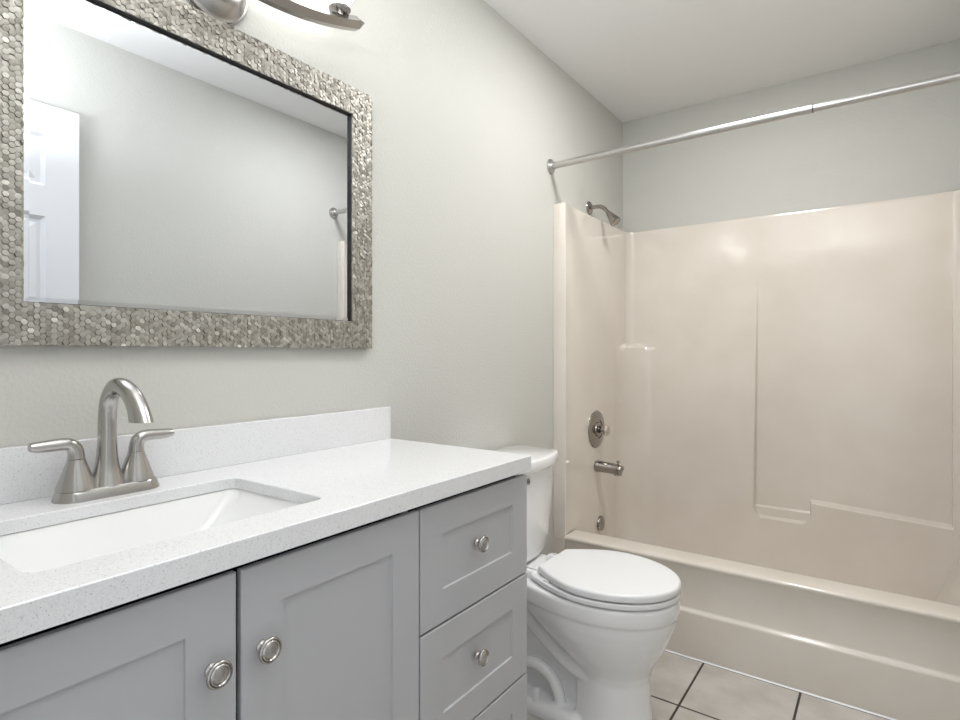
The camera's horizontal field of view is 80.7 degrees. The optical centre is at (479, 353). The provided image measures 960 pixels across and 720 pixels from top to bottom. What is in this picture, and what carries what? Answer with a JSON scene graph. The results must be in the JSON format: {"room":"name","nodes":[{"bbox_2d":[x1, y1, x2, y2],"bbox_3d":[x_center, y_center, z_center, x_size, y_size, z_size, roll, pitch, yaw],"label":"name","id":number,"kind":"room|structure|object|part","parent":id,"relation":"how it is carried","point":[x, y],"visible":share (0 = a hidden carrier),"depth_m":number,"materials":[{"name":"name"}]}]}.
{"room":"bathroom","nodes":[
{"label":"bathroom","id":0,"kind":"room"},
{"bbox_2d":[0,0,622,554],"bbox_3d":[-0.126,-0.066,1.970,0.120,2.442,2.997,0,0,36],"label":"wall","id":1,"kind":"structure","parent":0,"point":[469,115],"depth_m":1.83,"materials":[{"name":"grey paint"}]},
{"bbox_2d":[0,0,372,348],"bbox_3d":[-0.559,-0.367,1.242,0.020,0.708,0.862,0,0,36],"label":"wall mirror","id":2,"kind":"object","parent":1,"relation":"attached to","point":[171,175],"visible":1,"depth_m":1.15,"materials":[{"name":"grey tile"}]},
{"bbox_2d":[0,407,390,504],"bbox_3d":[-0.603,0.202,1.184,0.016,0.091,1.154,0,0,36],"label":"backsplash","id":3,"kind":"structure","parent":1,"relation":"attached to","point":[25,475],"depth_m":1.22,"materials":[{"name":"stone"}]},
{"bbox_2d":[188,0,363,30],"bbox_3d":[-0.511,-0.843,1.178,0.176,0.246,0.660,0,0,36],"label":"vanity light","id":4,"kind":"object","parent":1,"relation":"attached to","point":[231,12],"visible":1,"depth_m":1.27,"materials":[{"name":"silver metal"}]},
{"bbox_2d":[328,0,352,14],"bbox_3d":[-0.339,-0.889,1.367,0.118,0.154,0.118,0,0,36],"label":"socket","id":5,"kind":"object","parent":4,"relation":"attached to","point":[336,7],"depth_m":1.35,"materials":[{"name":"silver metal"}]},
{"bbox_2d":[586,201,620,225],"bbox_3d":[0.605,-0.682,2.748,0.161,0.139,0.068,0,0,36],"label":"shower fixture","id":6,"kind":"object","parent":1,"relation":"attached to","point":[613,219],"visible":0.99,"depth_m":2.73,"materials":[{"name":"silver metal"}]},
{"bbox_3d":[0.588,-0.700,2.760,0.102,0.058,0.019,0,0,36],"label":"arm","id":7,"kind":"part","parent":6,"relation":"part of","materials":[{"name":"silver metal"}]},
{"bbox_2d":[547,72,959,173],"bbox_3d":[0.895,-0.818,2.048,1.449,0.067,0.064,0,0,36],"label":"shower curtain rod","id":8,"kind":"object","parent":1,"relation":"attached to","point":[552,165],"visible":1,"depth_m":1.97,"materials":[{"name":"grey metal"}]},
{"bbox_2d":[527,651,889,719],"bbox_3d":[0.081,1.205,0.912,1.690,0.100,4.717,0,0,36],"label":"floor","id":9,"kind":"structure","parent":0,"point":[682,688],"depth_m":1.89,"materials":[{"name":"beige tile"}]},
{"bbox_2d":[0,474,526,719],"bbox_3d":[-0.397,0.719,1.052,0.501,0.873,1.124,0,0,36],"label":"vanity cabinet","id":10,"kind":"object","parent":9,"relation":"on","point":[418,613],"visible":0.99,"depth_m":0.89,"materials":[{"name":"grey paint"}]},
{"bbox_3d":[-0.437,0.669,0.617,0.011,0.748,0.362,0,0,36],"label":"door","id":11,"kind":"part","parent":10,"relation":"part of","materials":[{"name":"grey paint"}]},
{"bbox_3d":[-0.338,0.410,0.725,0.025,0.036,0.036,0,0,36],"label":"knob","id":12,"kind":"part","parent":10,"relation":"part of","materials":[{"name":"silver metal"}]},
{"bbox_2d":[0,407,530,643],"bbox_3d":[-0.410,0.219,1.045,0.492,0.126,1.154,0,0,36],"label":"countertop","id":13,"kind":"structure","parent":10,"relation":"on","point":[345,470],"depth_m":0.99,"materials":[{"name":"stone"}]},
{"bbox_2d":[27,378,174,503],"bbox_3d":[-0.649,0.144,0.971,0.192,0.206,0.201,0,0,-18],"label":"faucet","id":14,"kind":"object","parent":13,"relation":"on","point":[76,483],"visible":1,"depth_m":0.97,"materials":[{"name":"silver metal"}]},
{"bbox_3d":[-0.700,0.160,0.937,0.026,0.037,0.078,0,0,36],"label":"lever","id":15,"kind":"part","parent":14,"relation":"part of","materials":[{"name":"silver metal"}]},
{"bbox_3d":[-0.656,0.238,0.998,0.066,0.018,0.166,0,0,36],"label":"plate","id":16,"kind":"part","parent":14,"relation":"part of","materials":[{"name":"silver metal"}]},
{"bbox_3d":[-0.606,0.136,0.960,0.183,0.188,0.057,0,0,36],"label":"spout","id":17,"kind":"part","parent":14,"relation":"part of","materials":[{"name":"silver metal"}]},
{"bbox_3d":[-0.615,0.160,1.057,0.026,0.037,0.078,0,0,36],"label":"lever","id":18,"kind":"part","parent":14,"relation":"part of","materials":[{"name":"silver metal"}]},
{"bbox_2d":[0,489,300,572],"bbox_3d":[-0.498,0.334,0.880,0.311,0.130,0.446,0,0,36],"label":"sink","id":19,"kind":"object","parent":13,"relation":"in","point":[62,544],"visible":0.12,"depth_m":0.96,"materials":[{"name":"white ceramic"}]},
{"bbox_3d":[-0.295,0.410,0.784,0.025,0.036,0.036,0,0,36],"label":"knob","id":20,"kind":"part","parent":10,"relation":"part of","materials":[{"name":"silver metal"}]},
{"bbox_3d":[-0.223,0.669,0.916,0.011,0.748,0.360,0,0,36],"label":"door","id":21,"kind":"part","parent":10,"relation":"part of","materials":[{"name":"grey paint"}]},
{"bbox_3d":[-0.003,0.413,1.223,0.011,0.237,0.388,0,0,36],"label":"drawer","id":22,"kind":"part","parent":10,"relation":"part of","materials":[{"name":"grey paint"}]},
{"bbox_3d":[-0.003,0.655,1.223,0.011,0.240,0.388,0,0,36],"label":"drawer","id":23,"kind":"part","parent":10,"relation":"part of","materials":[{"name":"grey paint"}]},
{"bbox_3d":[0.002,0.644,1.200,0.025,0.036,0.036,0,0,36],"label":"knob","id":24,"kind":"part","parent":10,"relation":"part of","materials":[{"name":"silver metal"}]},
{"bbox_3d":[0.002,0.404,1.200,0.025,0.036,0.036,0,0,36],"label":"knob","id":25,"kind":"part","parent":10,"relation":"part of","materials":[{"name":"silver metal"}]},
{"bbox_3d":[-0.003,0.911,1.223,0.011,0.264,0.388,0,0,36],"label":"drawer","id":26,"kind":"part","parent":10,"relation":"part of","materials":[{"name":"grey paint"}]},
{"bbox_2d":[492,445,680,719],"bbox_3d":[0.297,0.755,1.844,0.691,0.799,0.400,0,0,36],"label":"toilet","id":27,"kind":"object","parent":9,"relation":"on","point":[599,622],"visible":0.81,"depth_m":1.69,"materials":[{"name":"white ceramic"}]},
{"bbox_3d":[0.113,0.379,1.976,0.237,0.045,0.400,0,0,36],"label":"tank lid","id":28,"kind":"part","parent":27,"relation":"part of","materials":[{"name":"white ceramic"}]},
{"bbox_3d":[0.105,0.563,1.982,0.217,0.332,0.384,0,0,36],"label":"tank","id":29,"kind":"part","parent":27,"relation":"part of","materials":[{"name":"white ceramic"}]},
{"bbox_3d":[0.312,0.940,1.833,0.652,0.430,0.362,0,0,36],"label":"bowl","id":30,"kind":"part","parent":27,"relation":"part of","materials":[{"name":"white ceramic"}]},
{"bbox_3d":[0.400,0.712,1.770,0.436,0.014,0.366,0,0,36],"label":"seat","id":31,"kind":"part","parent":27,"relation":"part of","materials":[{"name":"white plastic"}]},
{"bbox_3d":[0.410,0.687,1.764,0.415,0.024,0.364,0,0,36],"label":"lid","id":32,"kind":"part","parent":27,"relation":"part of","materials":[{"name":"white plastic"}]},
{"bbox_2d":[553,190,959,719],"bbox_3d":[1.144,0.249,2.395,1.448,1.812,0.826,0,0,36],"label":"bathtub","id":33,"kind":"object","parent":9,"relation":"on","point":[778,395],"visible":0.99,"depth_m":2.52,"materials":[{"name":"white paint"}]},
{"bbox_2d":[588,410,609,447],"bbox_3d":[0.591,0.368,2.723,0.068,0.182,0.182,0,0,36],"label":"shower valve","id":34,"kind":"object","parent":33,"relation":"attached to","point":[597,429],"visible":1,"depth_m":2.71,"materials":[{"name":"silver metal"}]},
{"bbox_3d":[0.587,0.368,2.725,0.026,0.036,0.036,0,0,36],"label":"stem","id":35,"kind":"part","parent":34,"relation":"part of","materials":[{"name":"silver metal"}]},
{"bbox_3d":[0.607,0.368,2.711,0.028,0.054,0.054,0,0,36],"label":"knob","id":36,"kind":"part","parent":34,"relation":"part of","materials":[{"name":"beige plastic"}]},
{"bbox_2d":[597,515,604,530],"bbox_3d":[0.595,0.833,2.773,0.021,0.072,0.072,0,0,36],"label":"overflow cover","id":37,"kind":"object","parent":33,"relation":"attached to","point":[600,521],"visible":1,"depth_m":2.76,"materials":[{"name":"silver metal"}]},
{"bbox_2d":[594,460,623,475],"bbox_3d":[0.620,0.544,2.701,0.140,0.071,0.057,0,0,36],"label":"tub spout","id":38,"kind":"object","parent":33,"relation":"attached to","point":[617,469],"visible":1,"depth_m":2.68,"materials":[{"name":"silver metal"}]},
{"bbox_2d":[564,530,959,719],"bbox_3d":[1.145,0.975,2.394,1.428,0.360,0.814,0,0,36],"label":"tub","id":39,"kind":"object","parent":33,"relation":"attached to","point":[869,622],"depth_m":2.02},
{"bbox_2d":[484,0,959,121],"bbox_3d":[0.512,-1.337,1.513,1.690,0.100,3.237,0,0,36],"label":"ceiling","id":40,"kind":"structure","parent":0,"point":[638,59],"depth_m":2.32,"materials":[{"name":"white paint"}]},
{"bbox_2d":[623,39,959,232],"bbox_3d":[1.420,-0.066,2.780,1.690,2.442,0.120,0,0,36],"label":"wall","id":41,"kind":"structure","parent":0,"point":[903,145],"depth_m":2.64,"materials":[{"name":"grey paint"}]}
]}

